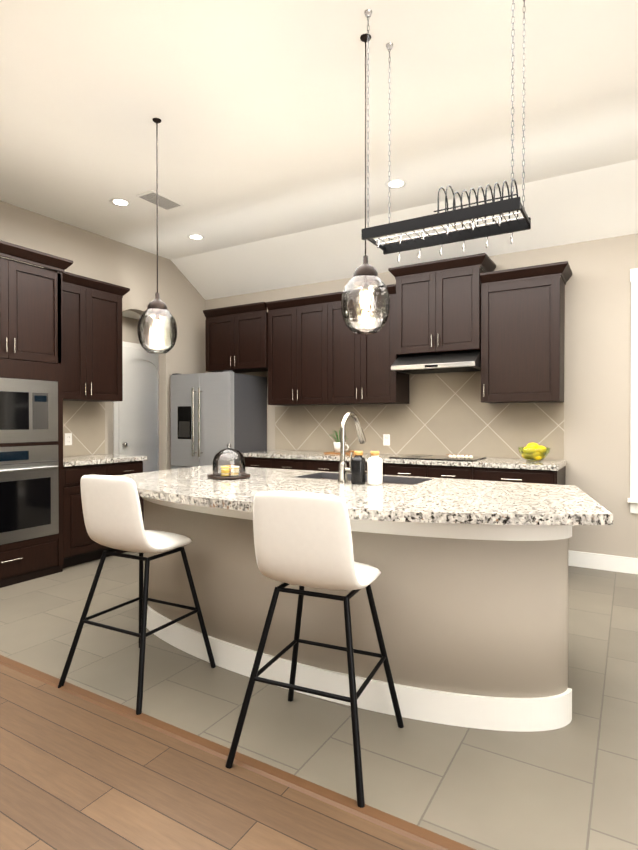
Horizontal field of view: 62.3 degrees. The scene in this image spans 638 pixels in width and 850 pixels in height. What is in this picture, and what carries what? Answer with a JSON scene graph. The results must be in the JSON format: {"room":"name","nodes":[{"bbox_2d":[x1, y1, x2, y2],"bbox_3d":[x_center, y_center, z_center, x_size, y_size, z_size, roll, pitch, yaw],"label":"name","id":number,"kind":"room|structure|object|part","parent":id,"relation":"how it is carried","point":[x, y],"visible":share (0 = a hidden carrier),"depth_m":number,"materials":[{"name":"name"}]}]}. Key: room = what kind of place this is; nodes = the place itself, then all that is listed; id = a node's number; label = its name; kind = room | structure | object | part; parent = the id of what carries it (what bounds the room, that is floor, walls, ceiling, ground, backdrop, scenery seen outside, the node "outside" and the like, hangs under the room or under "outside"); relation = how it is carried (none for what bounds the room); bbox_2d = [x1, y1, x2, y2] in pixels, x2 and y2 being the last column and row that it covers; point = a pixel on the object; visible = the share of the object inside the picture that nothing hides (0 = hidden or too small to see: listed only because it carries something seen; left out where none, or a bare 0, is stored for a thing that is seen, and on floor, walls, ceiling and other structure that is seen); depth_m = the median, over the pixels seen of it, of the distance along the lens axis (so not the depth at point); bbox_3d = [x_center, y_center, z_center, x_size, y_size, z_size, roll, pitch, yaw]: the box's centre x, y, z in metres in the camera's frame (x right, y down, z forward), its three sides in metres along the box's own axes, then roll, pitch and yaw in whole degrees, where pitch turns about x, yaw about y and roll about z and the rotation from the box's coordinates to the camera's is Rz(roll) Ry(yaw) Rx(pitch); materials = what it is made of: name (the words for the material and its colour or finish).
{"room":"kitchen","nodes":[
{"label":"kitchen","id":0,"kind":"room"},
{"bbox_2d":[0,201,204,470],"bbox_3d":[-2.303,-0.436,5.405,0.120,3.300,3.395,0,1,31],"label":"wall","id":1,"kind":"structure","parent":0,"point":[100,258],"depth_m":5.83,"materials":[{"name":"paint"}]},
{"bbox_2d":[63,401,104,456],"bbox_3d":[-2.427,0.034,5.071,0.008,0.534,0.863,0,1,31],"label":"backsplash","id":2,"kind":"structure","parent":1,"relation":"attached to","point":[84,423],"depth_m":5.24,"materials":[{"name":"beige tile"}]},
{"bbox_2d":[65,433,71,444],"bbox_3d":[-2.412,0.137,5.082,0.008,0.116,0.072,0,1,31],"label":"outlet","id":3,"kind":"object","parent":2,"relation":"attached to","point":[68,438],"visible":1,"depth_m":5.08,"materials":[{"name":"white plastic"}]},
{"bbox_2d":[43,267,129,401],"bbox_3d":[-2.263,-0.792,4.969,0.389,1.120,0.868,0,1,31],"label":"upper cabinet","id":4,"kind":"object","parent":1,"relation":"attached to","point":[92,340],"visible":0.67,"depth_m":4.91,"materials":[{"name":"brown wood"}]},
{"bbox_2d":[107,316,157,453],"bbox_3d":[-2.669,-0.174,6.848,0.120,2.750,2.920,0,1,31],"label":"wall","id":5,"kind":"structure","parent":0,"point":[129,330],"depth_m":6.95,"materials":[{"name":"paint"}]},
{"bbox_2d":[113,341,158,501],"bbox_3d":[-2.370,0.053,7.138,0.096,2.290,0.900,0,1,31],"label":"pantry door","id":6,"kind":"structure","parent":5,"relation":"in","point":[136,421],"depth_m":7.11,"materials":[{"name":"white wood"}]},
{"bbox_2d":[122,310,146,320],"bbox_3d":[-2.269,-1.482,6.599,1.050,0.130,2.920,0,1,31],"label":"ceiling","id":7,"kind":"structure","parent":0,"point":[130,314],"depth_m":6.78,"materials":[{"name":"paint"}]},
{"bbox_2d":[0,664,435,849],"bbox_3d":[-2.728,1.298,1.642,14.340,0.100,6.120,0,1,31],"label":"floor","id":8,"kind":"structure","parent":0,"point":[77,773],"depth_m":1.78,"materials":[{"name":"brown wood"}]},
{"bbox_2d":[0,655,475,849],"bbox_3d":[0.753,1.247,1.346,7.810,0.008,0.060,0,1,31],"label":"threshold strip","id":9,"kind":"object","parent":8,"relation":"on","point":[426,837],"depth_m":1.90,"materials":[{"name":"brown wood"}]},
{"bbox_2d":[225,491,403,807],"bbox_3d":[0.004,0.741,2.047,0.534,1.014,0.524,0,1,24],"label":"stool","id":10,"kind":"object","parent":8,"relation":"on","point":[302,540],"visible":1,"depth_m":1.89,"materials":[{"name":"fabric"}]},
{"bbox_3d":[0.002,0.427,2.046,0.480,0.394,0.476,0,1,31],"label":"seat","id":11,"kind":"part","parent":10,"relation":"part of","materials":[{"name":"fabric"}]},
{"bbox_2d":[0,551,637,849],"bbox_3d":[1.119,1.279,3.721,9.840,0.100,4.460,0,1,31],"label":"floor","id":12,"kind":"structure","parent":0,"point":[572,784],"depth_m":2.17,"materials":[{"name":"grey tile"}]},
{"bbox_2d":[0,240,72,587],"bbox_3d":[-2.566,-0.070,4.169,0.684,2.590,0.945,0,1,31],"label":"tall cabinet","id":13,"kind":"object","parent":12,"relation":"on","point":[31,433],"visible":1,"depth_m":4.15,"materials":[{"name":"brown wood"}]},
{"bbox_2d":[62,454,146,567],"bbox_3d":[-2.153,0.761,4.915,0.644,0.915,0.863,0,1,31],"label":"base cabinet","id":14,"kind":"object","parent":12,"relation":"on","point":[81,546],"visible":0.4,"depth_m":4.56,"materials":[{"name":"brown wood"}]},
{"bbox_2d":[58,475,215,714],"bbox_3d":[-0.881,0.736,2.594,0.560,1.014,0.549,0,1,31],"label":"stool","id":15,"kind":"object","parent":12,"relation":"on","point":[112,512],"visible":0.98,"depth_m":2.45,"materials":[{"name":"fabric"}]},
{"bbox_3d":[-0.884,0.422,2.593,0.465,0.394,0.450,0,1,31],"label":"seat","id":16,"kind":"part","parent":15,"relation":"part of","materials":[{"name":"fabric"}]},
{"bbox_2d":[171,370,266,468],"bbox_3d":[-1.180,0.307,6.139,0.890,1.800,0.720,0,1,31],"label":"fridge","id":17,"kind":"object","parent":12,"relation":"on","point":[213,414],"visible":0.65,"depth_m":5.87,"materials":[{"name":"silver metal"}]},
{"bbox_2d":[245,458,265,467],"bbox_3d":[-0.494,0.773,5.810,0.411,0.876,0.627,0,1,31],"label":"base cabinet","id":18,"kind":"object","parent":12,"relation":"on","point":[249,462],"depth_m":5.54,"materials":[{"name":"brown wood"}]},
{"bbox_2d":[266,458,301,469],"bbox_3d":[-0.146,0.774,5.604,0.523,0.876,0.627,0,1,31],"label":"base cabinet","id":19,"kind":"object","parent":12,"relation":"on","point":[278,463],"depth_m":5.35,"materials":[{"name":"brown wood"}]},
{"bbox_2d":[302,458,337,471],"bbox_3d":[0.247,0.777,5.371,0.511,0.876,0.627,0,1,31],"label":"base cabinet","id":20,"kind":"object","parent":12,"relation":"on","point":[306,464],"depth_m":5.15,"materials":[{"name":"brown wood"}]},
{"bbox_2d":[338,462,366,473],"bbox_3d":[0.586,0.778,5.170,0.523,0.876,0.627,0,1,31],"label":"base cabinet","id":21,"kind":"object","parent":12,"relation":"on","point":[347,463],"depth_m":4.99,"materials":[{"name":"brown wood"}]},
{"bbox_2d":[144,501,571,731],"bbox_3d":[0.024,0.799,2.967,2.592,0.876,1.066,0,1,31],"label":"kitchen island","id":22,"kind":"object","parent":12,"relation":"on","point":[469,585],"depth_m":2.25,"materials":[{"name":"beige paint"}]},
{"bbox_2d":[116,465,323,504],"bbox_3d":[-0.738,0.338,3.286,1.040,0.040,1.327,0,1,31],"label":"island countertop","id":23,"kind":"structure","parent":22,"relation":"on","point":[162,485],"depth_m":3.10,"materials":[{"name":"white stone"}]},
{"bbox_2d":[208,444,249,479],"bbox_3d":[-0.545,0.215,3.198,0.256,0.206,0.256,0,1,31],"label":"cloche","id":24,"kind":"object","parent":23,"relation":"on","point":[231,472],"visible":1,"depth_m":3.21,"materials":[{"name":"clear glass"}]},
{"bbox_2d":[180,471,431,512],"bbox_3d":[0.043,0.342,2.817,0.780,0.040,1.338,0,1,31],"label":"island countertop","id":25,"kind":"structure","parent":22,"relation":"on","point":[240,498],"depth_m":2.65,"materials":[{"name":"white stone"}]},
{"bbox_2d":[337,412,365,481],"bbox_3d":[0.212,0.121,3.064,0.098,0.397,0.303,0,1,31],"label":"faucet","id":26,"kind":"object","parent":25,"relation":"on","point":[343,471],"visible":0.98,"depth_m":2.96,"materials":[{"name":"silver metal"}]},
{"bbox_2d":[351,451,365,484],"bbox_3d":[0.215,0.231,2.882,0.068,0.179,0.068,0,1,31],"label":"soap bottle","id":27,"kind":"object","parent":25,"relation":"on","point":[358,469],"visible":1,"depth_m":2.86,"materials":[{"name":"black plastic"}]},
{"bbox_2d":[367,451,382,484],"bbox_3d":[0.303,0.232,2.864,0.072,0.179,0.072,0,1,31],"label":"soap bottle","id":28,"kind":"object","parent":25,"relation":"on","point":[374,469],"visible":1,"depth_m":2.84,"materials":[{"name":"white plastic"}]},
{"bbox_2d":[347,477,612,544],"bbox_3d":[0.801,0.346,2.400,0.950,0.040,1.283,0,1,31],"label":"island countertop","id":29,"kind":"structure","parent":22,"relation":"on","point":[526,511],"depth_m":2.15,"materials":[{"name":"white stone"}]},
{"bbox_2d":[332,477,415,484],"bbox_3d":[0.261,0.455,3.187,0.804,0.217,0.384,0,1,31],"label":"sink","id":30,"kind":"object","parent":29,"relation":"in","point":[333,478],"depth_m":3.24,"materials":[{"name":"grey metal"}]},
{"bbox_2d":[383,462,417,476],"bbox_3d":[0.904,0.780,4.982,0.462,0.876,0.627,0,1,31],"label":"base cabinet","id":31,"kind":"object","parent":12,"relation":"on","point":[389,468],"depth_m":4.73,"materials":[{"name":"brown wood"}]},
{"bbox_2d":[418,466,469,479],"bbox_3d":[1.270,0.782,4.765,0.513,0.876,0.627,0,1,31],"label":"base cabinet","id":32,"kind":"object","parent":12,"relation":"on","point":[453,472],"depth_m":4.51,"materials":[{"name":"brown wood"}]},
{"bbox_2d":[470,466,565,484],"bbox_3d":[1.714,0.785,4.502,0.642,0.876,0.627,0,1,31],"label":"base cabinet","id":33,"kind":"object","parent":12,"relation":"on","point":[545,471],"depth_m":4.23,"materials":[{"name":"brown wood"}]},
{"bbox_2d":[243,450,565,469],"bbox_3d":[0.661,0.321,5.112,3.106,0.040,0.645,0,1,31],"label":"countertop","id":34,"kind":"structure","parent":33,"relation":"on","point":[315,456],"depth_m":4.65,"materials":[{"name":"white stone"}]},
{"bbox_2d":[324,430,353,454],"bbox_3d":[0.251,0.175,5.474,0.350,0.245,0.274,0,1,31],"label":"plant pot","id":35,"kind":"object","parent":34,"relation":"on","point":[337,447],"visible":0.67,"depth_m":5.44,"materials":[{"name":"white ceramic"}]},
{"bbox_2d":[389,454,485,460],"bbox_3d":[1.094,0.298,4.867,0.760,0.010,0.490,0,1,31],"label":"cooktop","id":36,"kind":"object","parent":34,"relation":"in","point":[428,457],"visible":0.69,"depth_m":4.80,"materials":[{"name":"black glass"}]},
{"bbox_2d":[446,454,472,458],"bbox_3d":[1.230,0.277,4.625,0.233,0.036,0.040,0,1,31],"label":"control knobs","id":37,"kind":"object","parent":36,"relation":"on","point":[461,456],"visible":1,"depth_m":4.61,"materials":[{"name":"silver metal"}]},
{"bbox_2d":[518,443,550,461],"bbox_3d":[1.813,0.227,4.451,0.260,0.159,0.260,0,1,31],"label":"lemon bowl","id":38,"kind":"object","parent":34,"relation":"on","point":[534,451],"visible":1,"depth_m":4.39,"materials":[{"name":"yellow food"}]},
{"bbox_2d":[0,0,637,299],"bbox_3d":[-2.191,-1.855,2.519,14.340,0.610,8.225,0,1,31],"label":"ceiling","id":39,"kind":"structure","parent":0,"point":[257,107],"depth_m":3.36,"materials":[{"name":"paint"}]},
{"bbox_2d":[109,198,130,206],"bbox_3d":[-1.719,-1.925,4.572,0.180,0.004,0.180,0,1,31],"label":"recessed light","id":40,"kind":"object","parent":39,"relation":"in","point":[120,202],"visible":1,"depth_m":4.57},
{"bbox_2d":[137,118,176,353],"bbox_3d":[-1.019,-1.187,3.327,0.244,1.459,0.244,0,1,31],"label":"pendant light","id":41,"kind":"object","parent":39,"relation":"hanging from","point":[157,308],"visible":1,"depth_m":3.32,"materials":[{"name":"clear glass"}]},
{"bbox_2d":[135,190,183,210],"bbox_3d":[-1.361,-1.922,4.528,0.200,0.010,0.360,0,1,31],"label":"ceiling vent","id":42,"kind":"object","parent":39,"relation":"in","point":[164,202],"visible":0.96,"depth_m":4.51,"materials":[{"name":"white metal"}]},
{"bbox_2d":[187,234,204,239],"bbox_3d":[-1.265,-1.933,5.436,0.180,0.004,0.180,0,1,31],"label":"recessed light","id":43,"kind":"object","parent":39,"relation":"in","point":[195,237],"visible":1,"depth_m":5.44,"materials":[{"name":"white"}]},
{"bbox_2d":[341,34,389,333],"bbox_3d":[0.230,-1.185,2.610,0.244,1.449,0.244,0,1,31],"label":"pendant light","id":44,"kind":"object","parent":39,"relation":"hanging from","point":[365,275],"visible":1,"depth_m":2.61,"materials":[{"name":"clear glass"}]},
{"bbox_2d":[385,179,406,188],"bbox_3d":[0.614,-1.922,4.212,0.180,0.004,0.180,0,1,31],"label":"recessed light","id":45,"kind":"object","parent":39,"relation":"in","point":[395,183],"visible":0.94,"depth_m":4.20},
{"bbox_2d":[362,0,530,261],"bbox_3d":[0.567,-1.360,2.392,0.700,1.096,0.290,0,1,31],"label":"pot rack","id":46,"kind":"object","parent":39,"relation":"hanging from","point":[493,208],"visible":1,"depth_m":2.35,"materials":[{"name":"black metal"}]},
{"bbox_2d":[205,233,637,557],"bbox_3d":[2.262,-0.429,4.604,8.790,3.300,0.120,0,1,31],"label":"wall","id":47,"kind":"structure","parent":0,"point":[597,400],"depth_m":4.49,"materials":[{"name":"paint"}]},
{"bbox_2d":[203,302,267,372],"bbox_3d":[-0.875,-0.988,6.142,0.880,0.710,0.416,0,1,31],"label":"upper cabinet","id":48,"kind":"object","parent":47,"relation":"attached to","point":[236,339],"visible":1,"depth_m":5.98,"materials":[{"name":"brown wood"}]},
{"bbox_2d":[266,294,333,405],"bbox_3d":[-0.124,-0.779,5.739,0.814,1.120,0.347,0,1,31],"label":"upper cabinet","id":49,"kind":"object","parent":47,"relation":"attached to","point":[320,352],"depth_m":5.61,"materials":[{"name":"brown wood"}]},
{"bbox_2d":[322,284,408,404],"bbox_3d":[0.475,-0.776,5.385,0.814,1.120,0.347,0,1,31],"label":"upper cabinet","id":50,"kind":"object","parent":47,"relation":"attached to","point":[356,368],"depth_m":5.23,"materials":[{"name":"brown wood"}]},
{"bbox_2d":[275,371,563,459],"bbox_3d":[0.813,-0.105,5.389,3.080,0.806,0.008,0,1,31],"label":"backsplash","id":51,"kind":"structure","parent":47,"relation":"attached to","point":[446,413],"depth_m":5.18,"materials":[{"name":"beige tile"}]},
{"bbox_2d":[383,434,389,445],"bbox_3d":[0.697,0.153,5.451,0.072,0.116,0.008,0,1,31],"label":"outlet","id":52,"kind":"object","parent":51,"relation":"attached to","point":[386,439],"visible":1,"depth_m":5.45,"materials":[{"name":"white plastic"}]},
{"bbox_2d":[391,350,480,373],"bbox_3d":[1.125,-0.582,4.910,0.770,0.160,0.503,0,1,31],"label":"range hood","id":53,"kind":"object","parent":47,"relation":"attached to","point":[467,361],"visible":0.88,"depth_m":4.76,"materials":[{"name":"metal"}]},
{"bbox_2d":[388,253,495,355],"bbox_3d":[1.148,-1.075,4.945,0.900,0.815,0.419,0,1,31],"label":"upper cabinet","id":54,"kind":"object","parent":47,"relation":"attached to","point":[438,306],"visible":0.94,"depth_m":4.78,"materials":[{"name":"brown wood"}]},
{"bbox_2d":[480,261,571,402],"bbox_3d":[1.794,-0.759,4.582,0.695,1.120,0.389,0,1,31],"label":"upper cabinet","id":55,"kind":"object","parent":47,"relation":"attached to","point":[522,331],"visible":1,"depth_m":4.46,"materials":[{"name":"brown wood"}]},
{"bbox_2d":[568,550,637,573],"bbox_3d":[4.024,1.166,3.496,4.375,0.130,0.016,0,1,31],"label":"baseboard","id":56,"kind":"structure","parent":47,"relation":"attached to","point":[604,562],"depth_m":4.44,"materials":[{"name":"white wood"}]},
{"bbox_2d":[627,268,637,513],"bbox_3d":[3.081,-0.274,4.085,1.190,2.000,0.181,0,1,31],"label":"window","id":57,"kind":"structure","parent":47,"relation":"in","point":[632,500],"depth_m":4.32,"materials":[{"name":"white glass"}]}
]}

